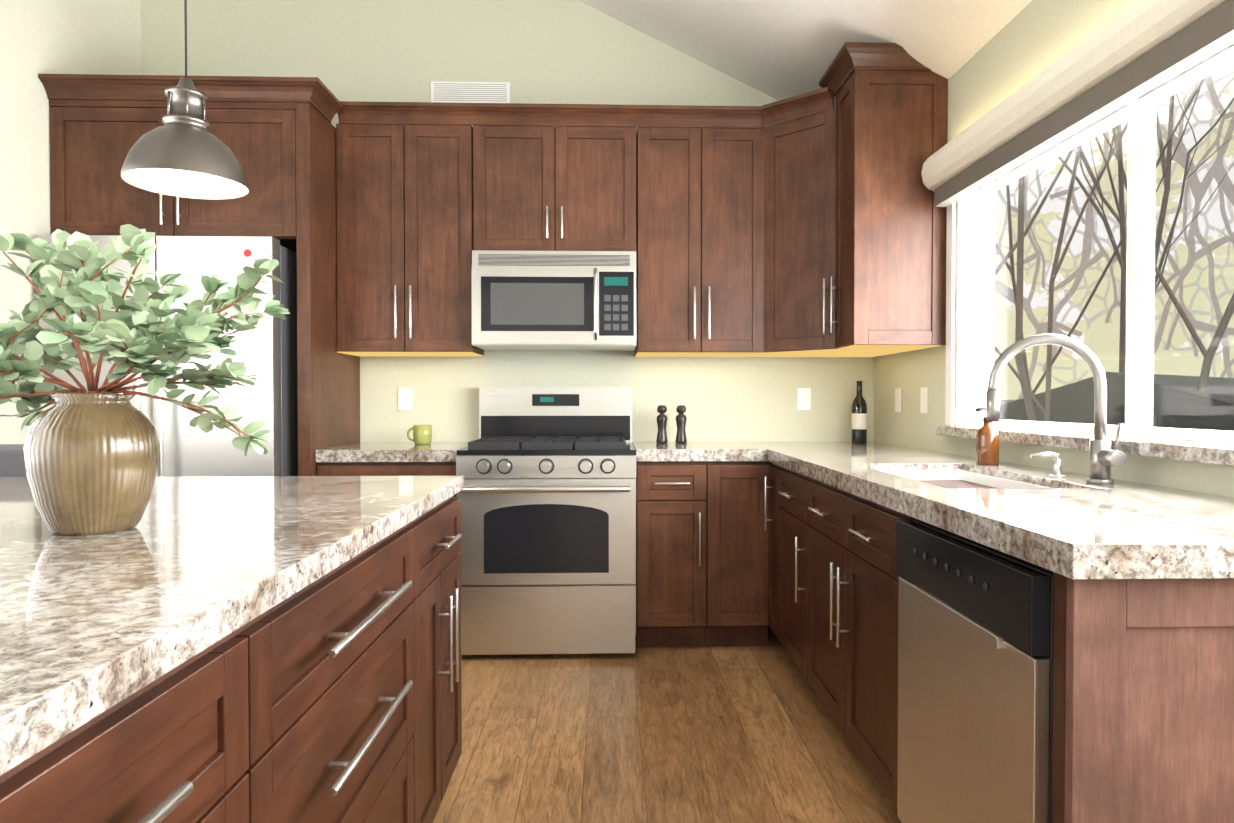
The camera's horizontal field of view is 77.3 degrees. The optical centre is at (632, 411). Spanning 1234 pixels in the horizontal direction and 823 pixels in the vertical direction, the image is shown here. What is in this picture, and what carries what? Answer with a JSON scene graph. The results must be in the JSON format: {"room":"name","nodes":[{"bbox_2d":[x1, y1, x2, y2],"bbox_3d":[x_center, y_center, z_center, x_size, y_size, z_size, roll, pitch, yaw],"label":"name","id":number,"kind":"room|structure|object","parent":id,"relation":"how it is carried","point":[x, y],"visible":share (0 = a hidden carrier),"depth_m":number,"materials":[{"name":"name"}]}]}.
{"room":"kitchen","nodes":[
{"label":"kitchen","id":0,"kind":"room"},
{"bbox_2d":[0,0,143,443],"bbox_3d":[-2.569,-1.066,3.455,0.150,4.300,0.930,0,1,-2],"label":"wall","id":1,"kind":"structure","parent":0,"point":[104,37],"depth_m":3.21,"materials":[{"name":"beige paint"}]},
{"bbox_2d":[144,0,871,441],"bbox_3d":[-2.397,-1.075,4.031,7.650,4.300,0.150,0,1,-2],"label":"wall","id":2,"kind":"structure","parent":0,"point":[528,50],"depth_m":4.01,"materials":[{"name":"beige paint"}]},
{"bbox_2d":[398,388,411,409],"bbox_3d":[-1.180,-0.064,4.004,0.070,0.114,0.007,0,1,-2],"label":"outlet","id":3,"kind":"object","parent":2,"relation":"attached to","point":[405,398],"depth_m":4.00,"materials":[{"name":"white plastic"}]},
{"bbox_2d":[336,118,487,356],"bbox_3d":[-1.054,-0.824,3.826,0.701,1.075,0.346,0,1,-2],"label":"upper cabinet","id":4,"kind":"object","parent":2,"relation":"attached to","point":[412,193],"depth_m":3.66,"materials":[{"name":"brown wood"}]},
{"bbox_2d":[431,81,509,102],"bbox_3d":[-0.838,-1.646,3.988,0.405,0.113,0.012,0,1,-2],"label":"air vent","id":5,"kind":"object","parent":2,"relation":"in","point":[470,92],"visible":0.96,"depth_m":3.98,"materials":[{"name":"white metal"}]},
{"bbox_2d":[488,122,619,250],"bbox_3d":[-0.374,-1.062,3.843,0.778,0.600,0.346,0,1,-2],"label":"upper cabinet","id":6,"kind":"object","parent":2,"relation":"attached to","point":[551,188],"depth_m":3.67,"materials":[{"name":"brown wood"}]},
{"bbox_2d":[472,250,635,350],"bbox_3d":[-0.372,-0.535,3.790,0.770,0.444,0.470,0,1,-2],"label":"over-the-range microwave","id":7,"kind":"object","parent":6,"relation":"attached to","point":[553,300],"visible":1,"depth_m":3.61,"materials":[{"name":"silver metal"}]},
{"bbox_2d":[620,118,775,356],"bbox_3d":[0.317,-0.825,3.849,0.724,1.075,0.385,0,1,-2],"label":"upper cabinet","id":8,"kind":"object","parent":2,"relation":"attached to","point":[686,188],"depth_m":3.70,"materials":[{"name":"brown wood"}]},
{"bbox_2d":[797,388,810,409],"bbox_3d":[0.905,-0.065,4.068,0.070,0.114,0.007,0,1,-2],"label":"outlet","id":9,"kind":"object","parent":2,"relation":"attached to","point":[803,394],"depth_m":4.07,"materials":[{"name":"white plastic"}]},
{"bbox_2d":[744,78,912,356],"bbox_3d":[0.932,-0.863,3.728,0.710,1.155,0.664,0,1,-2],"label":"upper cabinet","id":10,"kind":"object","parent":2,"relation":"attached to","point":[814,224],"depth_m":3.61,"materials":[{"name":"brown wood"}]},
{"bbox_2d":[433,626,901,822],"bbox_3d":[-2.292,1.166,0.691,7.650,0.080,6.900,0,1,-2],"label":"floor","id":11,"kind":"structure","parent":0,"point":[741,734],"depth_m":2.54,"materials":[{"name":"brown wood"}]},
{"bbox_2d":[0,444,26,476],"bbox_3d":[-2.170,0.598,2.547,1.310,1.000,0.600,0,1,-2],"label":"settee","id":12,"kind":"object","parent":11,"relation":"on","point":[12,462],"depth_m":2.25,"materials":[{"name":"fabric"}]},
{"bbox_2d":[38,235,297,476],"bbox_3d":[-1.983,0.175,3.539,0.950,1.815,0.816,0,1,-2],"label":"fridge","id":13,"kind":"object","parent":11,"relation":"on","point":[267,351],"visible":0.25,"depth_m":3.21,"materials":[{"name":"grey metal"}]},
{"bbox_2d":[38,74,359,475],"bbox_3d":[-1.918,-0.169,3.621,1.156,2.500,0.722,0,1,-2],"label":"cabinet","id":14,"kind":"object","parent":11,"relation":"on","point":[276,136],"visible":0.6,"depth_m":3.32,"materials":[{"name":"brown wood"}]},
{"bbox_2d":[0,488,463,822],"bbox_3d":[-1.207,0.688,0.638,1.616,0.876,3.100,0,1,-2],"label":"kitchen island","id":15,"kind":"object","parent":11,"relation":"on","point":[236,649],"depth_m":1.06,"materials":[{"name":"brown wood"}]},
{"bbox_2d":[0,476,463,755],"bbox_3d":[-1.267,0.230,0.629,1.657,0.040,3.160,0,1,-2],"label":"island countertop","id":16,"kind":"structure","parent":15,"relation":"on","point":[85,616],"depth_m":1.01,"materials":[{"name":"beige stone"}]},
{"bbox_2d":[0,224,289,535],"bbox_3d":[-0.936,-0.052,1.277,0.688,0.504,0.498,0,1,-2],"label":"vase","id":17,"kind":"object","parent":16,"relation":"on","point":[91,458],"visible":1,"depth_m":1.25,"materials":[{"name":"ceramic"}]},
{"bbox_2d":[316,457,456,496],"bbox_3d":[-1.088,0.649,3.703,0.620,0.861,0.599,0,1,-2],"label":"base cabinet","id":18,"kind":"object","parent":11,"relation":"on","point":[403,466],"depth_m":3.40,"materials":[{"name":"brown wood"}]},
{"bbox_2d":[316,442,467,460],"bbox_3d":[-1.088,0.191,3.700,0.620,0.055,0.626,0,1,-2],"label":"countertop","id":19,"kind":"structure","parent":18,"relation":"on","point":[361,451],"depth_m":3.39,"materials":[{"name":"beige stone"}]},
{"bbox_2d":[407,425,431,444],"bbox_3d":[-1.048,0.114,3.796,0.122,0.095,0.091,0,1,-2],"label":"mug","id":20,"kind":"object","parent":19,"relation":"on","point":[422,434],"visible":1,"depth_m":3.76,"materials":[{"name":"ceramic"}]},
{"bbox_2d":[456,386,635,654],"bbox_3d":[-0.382,0.479,3.643,0.780,1.205,0.739,0,1,-2],"label":"range","id":21,"kind":"object","parent":11,"relation":"on","point":[547,494],"visible":1,"depth_m":3.35,"materials":[{"name":"silver metal"}]},
{"bbox_2d":[635,457,691,646],"bbox_3d":[0.196,0.649,3.742,0.374,0.861,0.599,0,1,-2],"label":"base cabinet","id":22,"kind":"object","parent":11,"relation":"on","point":[663,484],"depth_m":3.45,"materials":[{"name":"brown wood"}]},
{"bbox_2d":[692,457,759,646],"bbox_3d":[0.442,0.649,3.730,0.355,0.861,0.639,0,1,-2],"label":"base cabinet","id":23,"kind":"object","parent":11,"relation":"on","point":[748,543],"depth_m":3.46,"materials":[{"name":"brown wood"}]},
{"bbox_2d":[632,441,767,456],"bbox_3d":[0.299,0.191,3.743,0.584,0.055,0.626,0,1,-2],"label":"countertop","id":24,"kind":"structure","parent":23,"relation":"on","point":[703,448],"depth_m":3.44,"materials":[{"name":"beige stone"}]},
{"bbox_2d":[656,405,667,443],"bbox_3d":[0.149,0.064,3.892,0.060,0.193,0.059,0,1,-2],"label":"pepper mill","id":25,"kind":"object","parent":24,"relation":"on","point":[661,418],"visible":1,"depth_m":3.87,"materials":[{"name":"black wood"}]},
{"bbox_2d":[675,405,686,443],"bbox_3d":[0.246,0.064,3.895,0.060,0.193,0.059,0,1,-2],"label":"pepper mill","id":26,"kind":"object","parent":24,"relation":"on","point":[681,420],"visible":1,"depth_m":3.88,"materials":[{"name":"black wood"}]},
{"bbox_2d":[760,457,779,645],"bbox_3d":[0.935,0.655,3.340,0.725,0.861,0.289,0,1,-2],"label":"base cabinet","id":27,"kind":"object","parent":11,"relation":"on","point":[769,470],"depth_m":3.42,"materials":[{"name":"brown wood"}]},
{"bbox_2d":[780,465,799,669],"bbox_3d":[0.965,0.660,3.021,0.684,0.861,0.589,0,1,-2],"label":"base cabinet","id":28,"kind":"object","parent":11,"relation":"on","point":[789,477],"depth_m":3.05,"materials":[{"name":"brown wood"}]},
{"bbox_2d":[896,519,1053,822],"bbox_3d":[0.976,0.690,1.596,0.660,0.845,0.602,0,1,-2],"label":"dishwasher","id":29,"kind":"object","parent":11,"relation":"on","point":[975,663],"visible":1,"depth_m":1.50,"materials":[{"name":"silver metal"}]},
{"bbox_2d":[800,473,1183,822],"bbox_3d":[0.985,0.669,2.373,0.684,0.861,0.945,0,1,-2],"label":"base cabinet","id":30,"kind":"object","parent":11,"relation":"on","point":[1118,709],"depth_m":1.23,"materials":[{"name":"brown wood"}]},
{"bbox_2d":[748,441,1233,580],"bbox_3d":[0.974,0.207,2.630,0.696,0.055,2.893,0,1,-2],"label":"countertop","id":31,"kind":"structure","parent":30,"relation":"on","point":[1122,530],"depth_m":1.54,"materials":[{"name":"beige stone"}]},
{"bbox_2d":[851,381,866,442],"bbox_3d":[1.154,0.002,3.922,0.076,0.315,0.076,0,1,-2],"label":"wine bottle","id":32,"kind":"object","parent":31,"relation":"on","point":[859,421],"visible":1,"depth_m":3.89,"materials":[{"name":"black glass"}]},
{"bbox_2d":[884,469,1059,488],"bbox_3d":[0.960,0.322,2.280,0.378,0.229,0.738,0,1,-2],"label":"sink","id":33,"kind":"object","parent":31,"relation":"in","point":[954,478],"depth_m":2.53,"materials":[{"name":"white ceramic"}]},
{"bbox_2d":[975,407,998,464],"bbox_3d":[1.202,0.082,2.614,0.077,0.196,0.072,0,1,-2],"label":"soap bottle","id":34,"kind":"object","parent":31,"relation":"on","point":[987,443],"visible":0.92,"depth_m":2.59,"materials":[{"name":"orange glass"}]},
{"bbox_2d":[1030,452,1064,477],"bbox_3d":[1.175,0.150,2.184,0.096,0.072,0.040,0,1,-2],"label":"soap pump","id":35,"kind":"object","parent":31,"relation":"on","point":[1056,473],"visible":1,"depth_m":2.18,"materials":[{"name":"silver metal"}]},
{"bbox_2d":[986,333,1126,484],"bbox_3d":[1.116,-0.010,2.039,0.286,0.397,0.188,0,1,-2],"label":"faucet","id":36,"kind":"object","parent":31,"relation":"on","point":[1103,457],"visible":1,"depth_m":2.02,"materials":[{"name":"grey metal"}]},
{"bbox_2d":[578,0,1031,108],"bbox_3d":[-2.292,-1.960,0.644,7.650,2.116,6.900,0,1,-2],"label":"ceiling","id":37,"kind":"structure","parent":0,"point":[778,50],"depth_m":3.38,"materials":[{"name":"white paint"}]},
{"bbox_2d":[120,0,248,199],"bbox_3d":[-1.200,-1.591,2.064,0.300,1.962,0.300,0,1,-2],"label":"pendant light","id":38,"kind":"object","parent":37,"relation":"hanging from","point":[182,152],"visible":1,"depth_m":2.04,"materials":[{"name":"grey metal"}]},
{"bbox_2d":[872,0,1233,497],"bbox_3d":[1.456,-0.326,0.785,0.150,2.900,6.540,0,1,-2],"label":"wall","id":39,"kind":"structure","parent":0,"point":[1044,31],"depth_m":2.73,"materials":[{"name":"beige paint"}]},
{"bbox_2d":[822,42,947,349],"bbox_3d":[1.086,-0.887,3.346,0.427,1.215,0.318,0,1,-2],"label":"upper cabinet","id":40,"kind":"object","parent":39,"relation":"attached to","point":[887,234],"depth_m":3.20,"materials":[{"name":"brown wood"}]},
{"bbox_2d":[895,388,900,411],"bbox_3d":[1.284,-0.054,3.731,0.007,0.114,0.070,0,1,-2],"label":"outlet","id":41,"kind":"object","parent":39,"relation":"attached to","point":[897,391],"depth_m":3.72,"materials":[{"name":"white plastic"}]},
{"bbox_2d":[920,387,927,412],"bbox_3d":[1.294,-0.050,3.426,0.007,0.114,0.070,0,1,-2],"label":"outlet","id":42,"kind":"object","parent":39,"relation":"attached to","point":[923,391],"depth_m":3.41,"materials":[{"name":"white plastic"}]},
{"bbox_2d":[921,0,1233,206],"bbox_3d":[1.300,-0.922,1.474,0.116,0.227,3.405,0,1,-2],"label":"shade valance","id":43,"kind":"object","parent":39,"relation":"attached to","point":[1136,49],"visible":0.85,"depth_m":2.12,"materials":[{"name":"fabric"}]},
{"bbox_2d":[936,425,1233,465],"bbox_3d":[1.379,0.100,1.655,0.150,0.038,3.090,0,1,-2],"label":"window sill","id":44,"kind":"structure","parent":39,"relation":"attached to","point":[1218,455],"depth_m":2.01,"materials":[{"name":"stone"}]},
{"bbox_2d":[945,43,1233,443],"bbox_3d":[1.421,-0.404,1.653,0.165,0.970,3.056,0,1,-2],"label":"window","id":45,"kind":"structure","parent":39,"relation":"in","point":[975,340],"depth_m":2.32,"materials":[{"name":"white"}]},
{"label":"outside","id":46,"kind":"structure","parent":0,"visible":0},
{"bbox_2d":[994,77,1233,421],"bbox_3d":[4.530,-7.098,10.097,15.968,20.180,16.062,0,1,-2],"label":"trees","id":47,"kind":"object","parent":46,"point":[1122,245],"depth_m":8.79,"materials":[{"name":"brown plant"}]},
{"bbox_2d":[999,372,1233,430],"bbox_3d":[8.370,1.395,10.932,7.600,3.750,5.800,-1,1,-37],"label":"house","id":48,"kind":"structure","parent":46,"point":[1191,391],"depth_m":8.58,"materials":[{"name":"grey"}]}
]}

